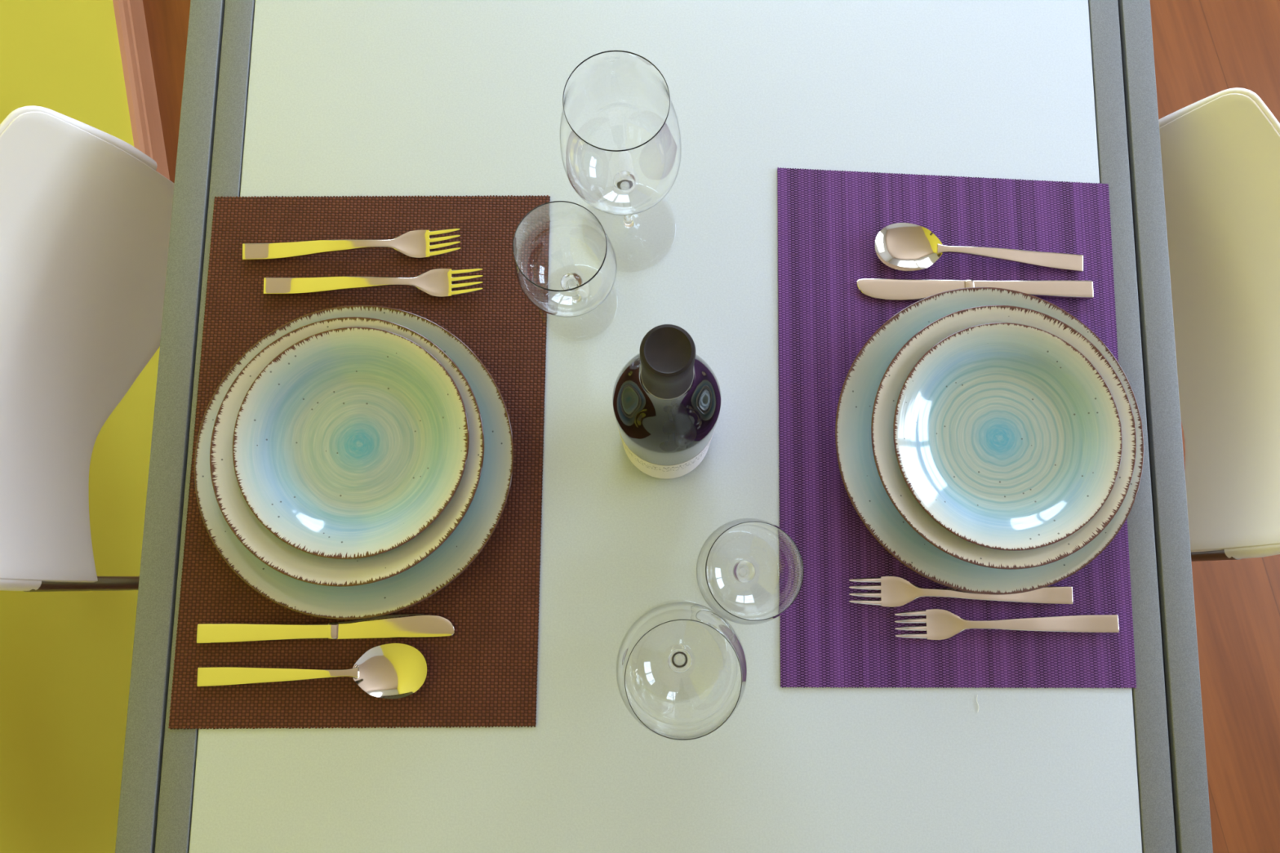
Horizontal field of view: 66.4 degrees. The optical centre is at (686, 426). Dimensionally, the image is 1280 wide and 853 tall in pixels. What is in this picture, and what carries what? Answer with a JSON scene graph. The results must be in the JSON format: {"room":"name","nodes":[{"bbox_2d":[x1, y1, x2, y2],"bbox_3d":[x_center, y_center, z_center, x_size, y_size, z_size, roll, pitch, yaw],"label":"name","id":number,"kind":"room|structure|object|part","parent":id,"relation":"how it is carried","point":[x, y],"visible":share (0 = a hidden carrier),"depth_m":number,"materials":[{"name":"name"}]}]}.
{"room":"dining room","nodes":[
{"label":"dining room","id":0,"kind":"room"},
{"bbox_2d":[0,0,159,852],"bbox_3d":[-0.766,0.126,0.314,0.150,2.450,3.980,-12,82,-3],"label":"wall","id":1,"kind":"structure","parent":0,"point":[66,656],"depth_m":1.18,"materials":[{"name":"yellow paint"}]},
{"bbox_2d":[112,0,169,179],"bbox_3d":[-0.713,0.290,1.492,0.016,0.074,3.980,-12,82,-3],"label":"baseboard","id":2,"kind":"structure","parent":1,"relation":"attached to","point":[130,17],"depth_m":1.61,"materials":[{"name":"brown wood"}]},
{"bbox_2d":[142,0,1279,852],"bbox_3d":[0.757,-0.019,1.637,3.332,0.050,4.280,-12,82,-3],"label":"floor","id":3,"kind":"structure","parent":0,"point":[1202,49],"depth_m":1.57,"materials":[{"name":"brown wood"}]},
{"bbox_2d":[0,105,174,591],"bbox_3d":[-0.417,0.013,1.188,0.505,0.776,0.425,10,81,0],"label":"dining chair","id":4,"kind":"object","parent":3,"relation":"on","point":[86,214],"visible":0.45,"depth_m":0.92,"materials":[{"name":"white plastic"}]},
{"bbox_3d":[-0.641,0.187,1.213,0.094,0.664,0.015,10,81,0],"label":"leg","id":5,"kind":"part","parent":4,"relation":"part of","materials":[{"name":"grey"}]},
{"bbox_2d":[115,0,1213,852],"bbox_3d":[-0.020,-0.114,1.229,0.876,0.750,1.400,0,81,-1],"label":"dining table","id":6,"kind":"object","parent":3,"relation":"on","point":[288,98],"visible":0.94,"depth_m":0.83,"materials":[{"name":"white glass"}]},
{"bbox_3d":[-0.435,-0.171,0.871,0.028,0.045,1.400,0,81,-1],"label":"rail","id":7,"kind":"part","parent":6,"relation":"part of","materials":[{"name":"metal"}]},
{"bbox_3d":[-0.406,-0.171,0.869,0.026,0.040,1.400,0,81,-1],"label":"rail","id":8,"kind":"part","parent":6,"relation":"part of","materials":[{"name":"metal"}]},
{"bbox_2d":[168,195,550,729],"bbox_3d":[-0.268,0.020,0.822,0.294,0.001,0.454,0,81,-1],"label":"placemat","id":9,"kind":"object","parent":6,"relation":"on","point":[482,674],"visible":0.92,"depth_m":0.82,"materials":[{"name":"brown fabric"}]},
{"bbox_2d":[196,643,426,698],"bbox_3d":[-0.301,0.199,0.785,0.184,0.014,0.043,-2,81,-2],"label":"spoon","id":10,"kind":"object","parent":9,"relation":"on","point":[391,670],"visible":1,"depth_m":0.79,"materials":[{"name":"silver metal"}]},
{"bbox_3d":[-0.328,0.199,0.784,0.130,0.013,0.015,-2,81,-2],"label":"handle","id":11,"kind":"part","parent":10,"relation":"part of","materials":[{"name":"silver metal"}]},
{"bbox_2d":[352,643,426,698],"bbox_3d":[-0.239,0.197,0.789,0.060,0.010,0.043,-2,81,-2],"label":"bowl","id":12,"kind":"object","parent":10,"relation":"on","point":[391,670],"depth_m":0.79,"materials":[{"name":"silver metal"}]},
{"bbox_2d":[196,613,454,643],"bbox_3d":[-0.292,0.164,0.794,0.206,0.007,0.020,-1,81,-1],"label":"knife","id":13,"kind":"object","parent":9,"relation":"on","point":[407,625],"visible":1,"depth_m":0.79,"materials":[{"name":"silver metal"}]},
{"bbox_3d":[-0.343,0.167,0.792,0.106,0.007,0.016,-1,81,-1],"label":"handle","id":14,"kind":"part","parent":13,"relation":"part of","materials":[{"name":"silver metal"}]},
{"bbox_3d":[-0.238,0.163,0.796,0.096,0.002,0.019,-1,81,-1],"label":"blade","id":15,"kind":"part","parent":13,"relation":"part of","materials":[{"name":"silver metal"}]},
{"bbox_2d":[242,228,460,260],"bbox_3d":[-0.288,-0.155,0.840,0.186,0.011,0.025,-3,81,-2],"label":"fork","id":16,"kind":"object","parent":9,"relation":"on","point":[415,243],"visible":1,"depth_m":0.84,"materials":[{"name":"silver metal"}]},
{"bbox_3d":[-0.318,-0.153,0.839,0.126,0.010,0.014,-3,81,-2],"label":"handle","id":17,"kind":"part","parent":16,"relation":"part of","materials":[{"name":"silver metal"}]},
{"bbox_2d":[194,305,513,619],"bbox_3d":[-0.271,0.028,0.808,0.258,0.024,0.258,19,81,2],"label":"dinner plate","id":18,"kind":"object","parent":9,"relation":"on","point":[409,588],"visible":0.21,"depth_m":0.79,"materials":[{"name":"ceramic"}]},
{"bbox_2d":[209,316,484,586],"bbox_3d":[-0.270,0.021,0.795,0.220,0.040,0.220,-34,83,-6],"label":"plate","id":19,"kind":"object","parent":18,"relation":"on","point":[289,561],"visible":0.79,"depth_m":0.77,"materials":[{"name":"ceramic"}]},
{"bbox_2d":[232,327,469,559],"bbox_3d":[-0.265,0.013,0.782,0.185,0.025,0.185,-1,81,-2],"label":"bowl","id":20,"kind":"object","parent":19,"relation":"on","point":[350,442],"visible":1,"depth_m":0.78,"materials":[{"name":"ceramic"}]},
{"bbox_2d":[263,268,482,297],"bbox_3d":[-0.268,-0.123,0.835,0.186,0.011,0.025,-1,81,-2],"label":"fork","id":21,"kind":"object","parent":9,"relation":"on","point":[437,282],"visible":1,"depth_m":0.83,"materials":[{"name":"silver metal"}]},
{"bbox_3d":[-0.298,-0.122,0.834,0.126,0.010,0.014,-2,81,-2],"label":"handle","id":22,"kind":"part","parent":21,"relation":"part of","materials":[{"name":"silver metal"}]},
{"bbox_2d":[512,200,617,317],"bbox_3d":[-0.093,-0.118,0.773,0.077,0.148,0.077,24,81,2],"label":"wine glass","id":23,"kind":"object","parent":6,"relation":"on","point":[565,260],"visible":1,"depth_m":0.75,"materials":[{"name":"clear glass"}]},
{"bbox_2d":[559,50,681,227],"bbox_3d":[-0.048,-0.192,0.743,0.086,0.232,0.086,19,81,2],"label":"wine glass","id":24,"kind":"object","parent":6,"relation":"on","point":[620,135],"visible":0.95,"depth_m":0.68,"materials":[{"name":"clear glass"}]},
{"bbox_3d":[-0.050,-0.183,0.801,0.018,0.091,0.018,0,81,-1],"label":"stem","id":25,"kind":"part","parent":24,"relation":"part of","materials":[{"name":"clear glass"}]},
{"bbox_2d":[612,324,721,479],"bbox_3d":[-0.014,-0.016,0.673,0.074,0.319,0.074,-25,83,-5],"label":"wine bottle","id":26,"kind":"object","parent":6,"relation":"on","point":[667,399],"visible":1,"depth_m":0.62,"materials":[{"name":"black glass"}]},
{"bbox_2d":[615,601,746,740],"bbox_3d":[-0.005,0.166,0.689,0.086,0.232,0.086,-18,82,-4],"label":"wine glass","id":27,"kind":"object","parent":6,"relation":"on","point":[681,667],"visible":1,"depth_m":0.68,"materials":[{"name":"clear glass"}]},
{"bbox_2d":[696,518,804,625],"bbox_3d":[0.045,0.110,0.741,0.077,0.148,0.077,-23,82,-5],"label":"wine glass","id":28,"kind":"object","parent":6,"relation":"on","point":[749,571],"visible":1,"depth_m":0.74,"materials":[{"name":"clear glass"}]},
{"bbox_2d":[777,167,1136,688],"bbox_3d":[0.226,-0.007,0.837,0.298,0.001,0.449,0,81,-1],"label":"placemat","id":29,"kind":"object","parent":6,"relation":"on","point":[829,222],"visible":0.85,"depth_m":0.83,"materials":[{"name":"purple fabric"}]},
{"bbox_2d":[848,576,1072,607],"bbox_3d":[0.226,0.138,0.807,0.186,0.011,0.025,1,81,-1],"label":"fork","id":30,"kind":"object","parent":29,"relation":"on","point":[895,591],"visible":0.98,"depth_m":0.81,"materials":[{"name":"silver metal"}]},
{"bbox_3d":[0.256,0.138,0.807,0.126,0.010,0.014,1,81,-1],"label":"handle","id":31,"kind":"part","parent":30,"relation":"part of","materials":[{"name":"silver metal"}]},
{"bbox_2d":[856,279,1093,300],"bbox_3d":[0.251,-0.119,0.850,0.206,0.007,0.020,1,81,-1],"label":"knife","id":32,"kind":"object","parent":29,"relation":"on","point":[884,289],"visible":0.9,"depth_m":0.85,"materials":[{"name":"silver metal"}]},
{"bbox_3d":[0.196,-0.119,0.850,0.096,0.002,0.019,1,81,-1],"label":"blade","id":33,"kind":"part","parent":32,"relation":"part of","materials":[{"name":"silver metal"}]},
{"bbox_3d":[0.300,-0.120,0.852,0.106,0.007,0.016,1,81,-1],"label":"handle","id":34,"kind":"part","parent":32,"relation":"part of","materials":[{"name":"silver metal"}]},
{"bbox_2d":[875,222,1083,271],"bbox_3d":[0.255,-0.151,0.852,0.184,0.014,0.043,5,81,-1],"label":"spoon","id":35,"kind":"object","parent":29,"relation":"on","point":[903,246],"visible":1,"depth_m":0.85,"materials":[{"name":"silver metal"}]},
{"bbox_2d":[875,222,942,271],"bbox_3d":[0.193,-0.155,0.854,0.060,0.010,0.043,5,81,-1],"label":"bowl","id":36,"kind":"object","parent":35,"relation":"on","point":[903,246],"depth_m":0.85,"materials":[{"name":"silver metal"}]},
{"bbox_3d":[0.282,-0.149,0.852,0.130,0.013,0.015,5,81,-1],"label":"handle","id":37,"kind":"part","parent":35,"relation":"part of","materials":[{"name":"silver metal"}]},
{"bbox_2d":[835,287,1144,595],"bbox_3d":[0.251,0.011,0.823,0.258,0.024,0.258,-19,82,-4],"label":"dinner plate","id":38,"kind":"object","parent":29,"relation":"on","point":[865,491],"visible":0.34,"depth_m":0.81,"materials":[{"name":"ceramic"}]},
{"bbox_2d":[871,305,1136,569],"bbox_3d":[0.256,0.009,0.809,0.216,0.040,0.216,19,81,2],"label":"plate","id":39,"kind":"object","parent":38,"relation":"on","point":[891,383],"visible":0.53,"depth_m":0.79,"materials":[{"name":"ceramic"}]},
{"bbox_2d":[893,322,1122,551],"bbox_3d":[0.257,0.008,0.795,0.185,0.025,0.185,-43,85,-7],"label":"bowl","id":40,"kind":"object","parent":39,"relation":"on","point":[1006,435],"visible":1,"depth_m":0.80,"materials":[{"name":"ceramic"}]},
{"bbox_2d":[894,608,1119,639],"bbox_3d":[0.263,0.163,0.804,0.186,0.011,0.025,0,81,-1],"label":"fork","id":41,"kind":"object","parent":29,"relation":"on","point":[940,624],"visible":1,"depth_m":0.80,"materials":[{"name":"silver metal"}]},
{"bbox_3d":[0.293,0.163,0.804,0.126,0.010,0.014,0,81,-1],"label":"handle","id":42,"kind":"part","parent":41,"relation":"part of","materials":[{"name":"silver metal"}]},
{"bbox_3d":[0.383,-0.165,0.887,0.026,0.040,1.400,0,81,-1],"label":"rail","id":43,"kind":"part","parent":6,"relation":"part of","materials":[{"name":"metal"}]},
{"bbox_3d":[0.413,-0.164,0.890,0.026,0.045,1.400,0,81,-1],"label":"rail","id":44,"kind":"part","parent":6,"relation":"part of","materials":[{"name":"metal"}]},
{"bbox_2d":[1158,87,1279,561],"bbox_3d":[0.324,-0.015,1.210,0.505,0.776,0.425,-9,82,-3],"label":"dining chair","id":45,"kind":"object","parent":3,"relation":"on","point":[1220,151],"visible":0.34,"depth_m":0.92,"materials":[{"name":"white plastic"}]},
{"bbox_3d":[0.543,0.162,1.245,0.094,0.664,0.015,-9,82,-3],"label":"leg","id":46,"kind":"part","parent":45,"relation":"part of","materials":[{"name":"grey"}]}
]}

